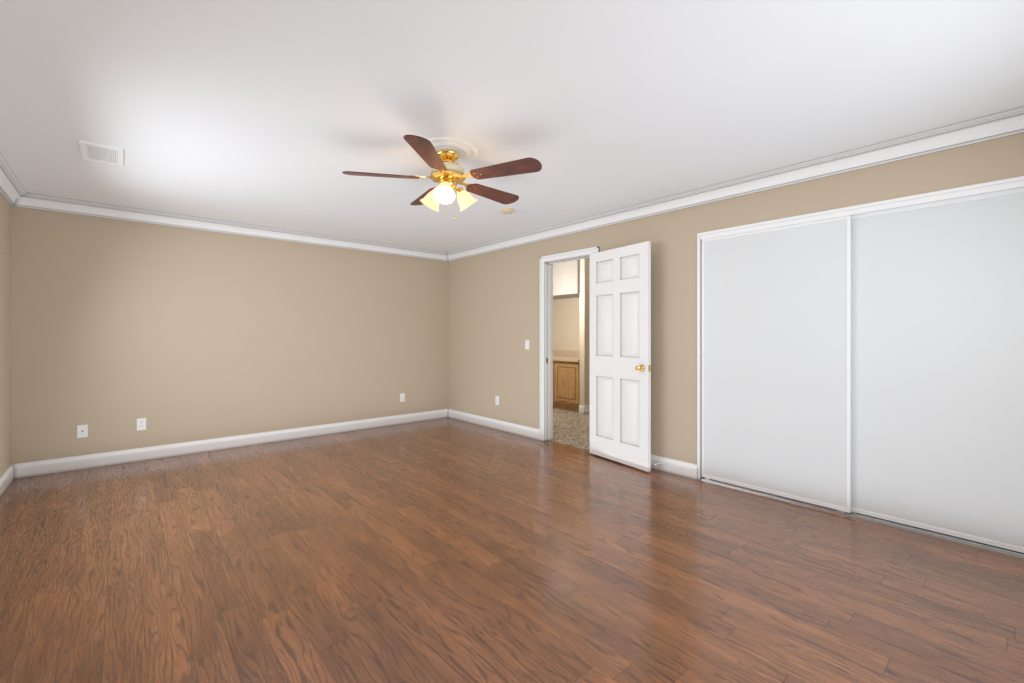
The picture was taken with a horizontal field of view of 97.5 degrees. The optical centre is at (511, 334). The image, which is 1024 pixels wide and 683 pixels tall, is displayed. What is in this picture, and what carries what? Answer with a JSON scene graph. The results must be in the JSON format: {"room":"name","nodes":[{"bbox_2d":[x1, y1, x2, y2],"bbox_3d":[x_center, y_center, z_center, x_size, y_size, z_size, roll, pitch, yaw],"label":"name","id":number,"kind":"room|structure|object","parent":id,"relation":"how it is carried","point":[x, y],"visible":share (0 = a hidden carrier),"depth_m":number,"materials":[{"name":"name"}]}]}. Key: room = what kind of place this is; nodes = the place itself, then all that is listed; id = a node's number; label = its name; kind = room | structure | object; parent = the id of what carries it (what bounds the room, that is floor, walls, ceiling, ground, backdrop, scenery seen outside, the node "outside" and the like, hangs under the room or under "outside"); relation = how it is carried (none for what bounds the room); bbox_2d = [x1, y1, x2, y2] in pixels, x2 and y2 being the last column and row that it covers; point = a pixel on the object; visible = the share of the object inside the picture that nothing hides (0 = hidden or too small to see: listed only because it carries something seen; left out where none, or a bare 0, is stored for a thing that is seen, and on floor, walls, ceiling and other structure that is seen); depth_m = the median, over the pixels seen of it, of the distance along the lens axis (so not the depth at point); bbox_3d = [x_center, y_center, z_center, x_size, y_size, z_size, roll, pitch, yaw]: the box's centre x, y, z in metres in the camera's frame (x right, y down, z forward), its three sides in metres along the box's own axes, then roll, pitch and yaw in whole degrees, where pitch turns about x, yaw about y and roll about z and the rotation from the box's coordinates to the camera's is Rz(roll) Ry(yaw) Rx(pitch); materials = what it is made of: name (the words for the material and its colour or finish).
{"room":"empty bedroom","nodes":[
{"label":"empty bedroom","id":0,"kind":"room"},
{"bbox_2d":[0,193,10,476],"bbox_3d":[-2.210,0.007,1.377,0.120,2.440,6.400,0,0,-41],"label":"wall","id":1,"kind":"structure","parent":0,"point":[5,334],"depth_m":3.63,"materials":[{"name":"beige paint"}]},
{"bbox_2d":[0,464,15,496],"bbox_3d":[-2.159,1.165,1.421,0.015,0.124,6.400,0,0,-41],"label":"baseboard","id":2,"kind":"structure","parent":1,"relation":"attached to","point":[10,474],"depth_m":3.63,"materials":[{"name":"white wood"}]},
{"bbox_2d":[0,153,27,207],"bbox_3d":[-2.127,-1.157,1.448,0.098,0.112,6.400,0,0,-41],"label":"crown molding","id":3,"kind":"structure","parent":1,"relation":"attached to","point":[11,189],"depth_m":3.54,"materials":[{"name":"white wood"}]},
{"bbox_2d":[11,206,447,463],"bbox_3d":[-2.650,0.007,5.319,4.640,2.440,0.120,0,0,-41],"label":"wall","id":4,"kind":"structure","parent":0,"point":[170,334],"depth_m":4.70,"materials":[{"name":"beige paint"}]},
{"bbox_2d":[77,425,87,437],"bbox_3d":[-3.932,0.882,4.110,0.070,0.115,0.017,0,0,-41],"label":"wall jack","id":5,"kind":"object","parent":4,"relation":"attached to","point":[82,431],"visible":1,"depth_m":4.11,"materials":[{"name":"white plastic"}]},
{"bbox_2d":[137,418,145,430],"bbox_3d":[-3.620,0.872,4.387,0.070,0.115,0.008,0,0,-41],"label":"outlet","id":6,"kind":"object","parent":4,"relation":"attached to","point":[141,423],"visible":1,"depth_m":4.39,"materials":[{"name":"white plastic"}]},
{"bbox_2d":[16,409,447,478],"bbox_3d":[-2.594,1.165,5.278,4.370,0.124,0.015,0,0,-41],"label":"baseboard","id":7,"kind":"structure","parent":4,"relation":"attached to","point":[65,464],"depth_m":4.71,"materials":[{"name":"white wood"}]},
{"bbox_2d":[28,193,443,260],"bbox_3d":[-2.574,-1.157,5.240,4.170,0.112,0.098,0,0,-41],"label":"crown molding","id":8,"kind":"structure","parent":4,"relation":"attached to","point":[35,201],"depth_m":4.71,"materials":[{"name":"white wood"}]},
{"bbox_2d":[400,393,404,401],"bbox_3d":[-1.517,0.867,6.222,0.070,0.115,0.008,0,0,-41],"label":"outlet","id":9,"kind":"object","parent":4,"relation":"attached to","point":[402,397],"visible":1,"depth_m":6.22,"materials":[{"name":"white plastic"}]},
{"bbox_2d":[0,407,1023,682],"bbox_3d":[0.163,1.277,3.845,6.940,0.100,7.240,0,0,-41],"label":"floor","id":10,"kind":"structure","parent":0,"point":[446,549],"depth_m":2.28,"materials":[{"name":"brown wood"}]},
{"bbox_2d":[553,362,579,411],"bbox_3d":[0.724,0.827,7.879,0.538,0.800,1.646,0,0,-41],"label":"bathroom vanity","id":11,"kind":"object","parent":10,"relation":"on","point":[566,380],"depth_m":7.30,"materials":[{"name":"brown wood"}]},
{"bbox_2d":[553,354,579,361],"bbox_3d":[0.715,0.404,7.870,0.564,0.045,1.646,0,0,-41],"label":"countertop","id":12,"kind":"structure","parent":11,"relation":"on","point":[556,357],"depth_m":7.33,"materials":[{"name":"beige stone"}]},
{"bbox_2d":[0,0,1023,251],"bbox_3d":[0.163,-1.263,3.845,6.940,0.100,7.240,0,0,-41],"label":"ceiling","id":13,"kind":"structure","parent":0,"point":[282,114],"depth_m":2.27,"materials":[{"name":"white paint"}]},
{"bbox_2d":[79,140,122,166],"bbox_3d":[-2.737,-1.208,3.000,0.210,0.010,0.370,0,0,-41],"label":"ceiling vent","id":14,"kind":"object","parent":13,"relation":"in","point":[90,151],"visible":0.98,"depth_m":2.98,"materials":[{"name":"white metal"}]},
{"bbox_2d":[342,135,541,219],"bbox_3d":[-0.407,-0.983,2.986,1.233,0.460,1.252,0,0,-41],"label":"ceiling fan","id":15,"kind":"object","parent":13,"relation":"hanging from","point":[442,157],"visible":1,"depth_m":2.85,"materials":[{"name":"brown wood"}]},
{"bbox_2d":[501,208,513,213],"bbox_3d":[-0.043,-1.194,4.355,0.128,0.037,0.128,0,0,-41],"label":"smoke detector","id":16,"kind":"object","parent":13,"relation":"attached to","point":[507,211],"visible":0.98,"depth_m":4.31,"materials":[{"name":"beige plastic"}]},
{"bbox_2d":[553,258,589,405],"bbox_3d":[0.991,0.007,6.425,2.300,2.440,4.440,0,0,-41],"label":"wall","id":17,"kind":"structure","parent":0,"point":[571,305],"depth_m":7.21,"materials":[{"name":"beige paint"}]},
{"bbox_2d":[553,350,579,357],"bbox_3d":[0.919,0.330,8.049,0.020,0.105,1.646,0,0,-41],"label":"backsplash","id":18,"kind":"structure","parent":17,"relation":"attached to","point":[564,354],"depth_m":7.92,"materials":[{"name":"beige tile"}]},
{"bbox_2d":[582,405,589,413],"bbox_3d":[1.321,1.165,7.168,0.545,0.124,0.035,0,0,-41],"label":"baseboard","id":19,"kind":"structure","parent":17,"relation":"attached to","point":[584,409],"depth_m":7.01,"materials":[{"name":"white wood"}]},
{"bbox_2d":[448,132,1023,463],"bbox_3d":[1.197,0.007,4.348,0.120,2.440,6.400,0,0,-41],"label":"wall","id":20,"kind":"structure","parent":0,"point":[493,311],"depth_m":4.07,"materials":[{"name":"beige paint"}]},
{"bbox_2d":[448,409,539,439],"bbox_3d":[-0.300,1.165,5.962,0.015,0.124,1.920,0,0,-41],"label":"baseboard","id":21,"kind":"structure","parent":20,"relation":"attached to","point":[526,431],"depth_m":5.84,"materials":[{"name":"white wood"}]},
{"bbox_2d":[495,396,498,404],"bbox_3d":[-0.193,0.852,5.843,0.008,0.115,0.070,0,0,-41],"label":"outlet","id":22,"kind":"object","parent":20,"relation":"attached to","point":[496,400],"visible":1,"depth_m":5.84,"materials":[{"name":"white plastic"}]},
{"bbox_2d":[525,340,528,349],"bbox_3d":[0.180,0.117,5.410,0.015,0.115,0.070,0,0,-41],"label":"light switch","id":23,"kind":"object","parent":20,"relation":"attached to","point":[526,344],"visible":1,"depth_m":5.41,"materials":[{"name":"white plastic"}]},
{"bbox_2d":[552,264,552,438],"bbox_3d":[0.714,0.160,5.007,0.020,2.135,0.853,0,0,-41],"label":"door","id":24,"kind":"structure","parent":20,"relation":"in","point":[552,351],"depth_m":5.28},
{"bbox_2d":[540,246,598,440],"bbox_3d":[0.661,0.184,4.962,0.120,2.085,0.750,0,0,-41],"label":"door frame","id":25,"kind":"structure","parent":20,"relation":"in","point":[548,350],"depth_m":5.22,"materials":[{"name":"white wood"}]},
{"bbox_2d":[590,241,650,471],"bbox_3d":[1.004,0.191,4.300,0.222,2.045,0.762,0,0,-41],"label":"door","id":26,"kind":"structure","parent":25,"relation":"attached to","point":[620,354],"depth_m":4.26,"materials":[{"name":"white paint"}]},
{"bbox_2d":[651,454,696,479],"bbox_3d":[1.232,1.165,4.205,0.015,0.124,1.037,0,0,-41],"label":"baseboard","id":27,"kind":"structure","parent":20,"relation":"attached to","point":[673,466],"depth_m":3.96,"materials":[{"name":"white wood"}]},
{"bbox_2d":[444,106,1023,260],"bbox_3d":[1.114,-1.157,4.276,0.098,0.112,6.400,0,0,-41],"label":"crown molding","id":28,"kind":"structure","parent":20,"relation":"attached to","point":[1005,123],"depth_m":3.21,"materials":[{"name":"white wood"}]},
{"bbox_2d":[697,176,1023,479],"bbox_3d":[2.298,0.182,3.080,0.127,2.090,2.060,0,0,-41],"label":"trim","id":29,"kind":"structure","parent":20,"relation":"attached to","point":[994,186],"depth_m":3.13,"materials":[{"name":"white wood"}]},
{"bbox_2d":[701,478,1023,559],"bbox_3d":[2.298,1.221,3.079,0.088,0.012,2.016,0,0,-41],"label":"closet track","id":30,"kind":"object","parent":20,"relation":"in","point":[993,549],"visible":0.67,"depth_m":2.86,"materials":[{"name":"silver metal"}]},
{"bbox_2d":[701,215,850,512],"bbox_3d":[1.959,0.198,3.435,0.032,2.033,1.031,0,0,-41],"label":"sliding closet door","id":31,"kind":"structure","parent":30,"relation":"on","point":[776,361],"depth_m":3.36,"materials":[{"name":"white wood"}]},
{"bbox_2d":[851,187,1023,552],"bbox_3d":[2.634,0.198,2.722,0.032,2.033,1.031,0,0,-41],"label":"sliding closet door","id":32,"kind":"structure","parent":30,"relation":"on","point":[937,366],"depth_m":2.73,"materials":[{"name":"white"}]}
]}

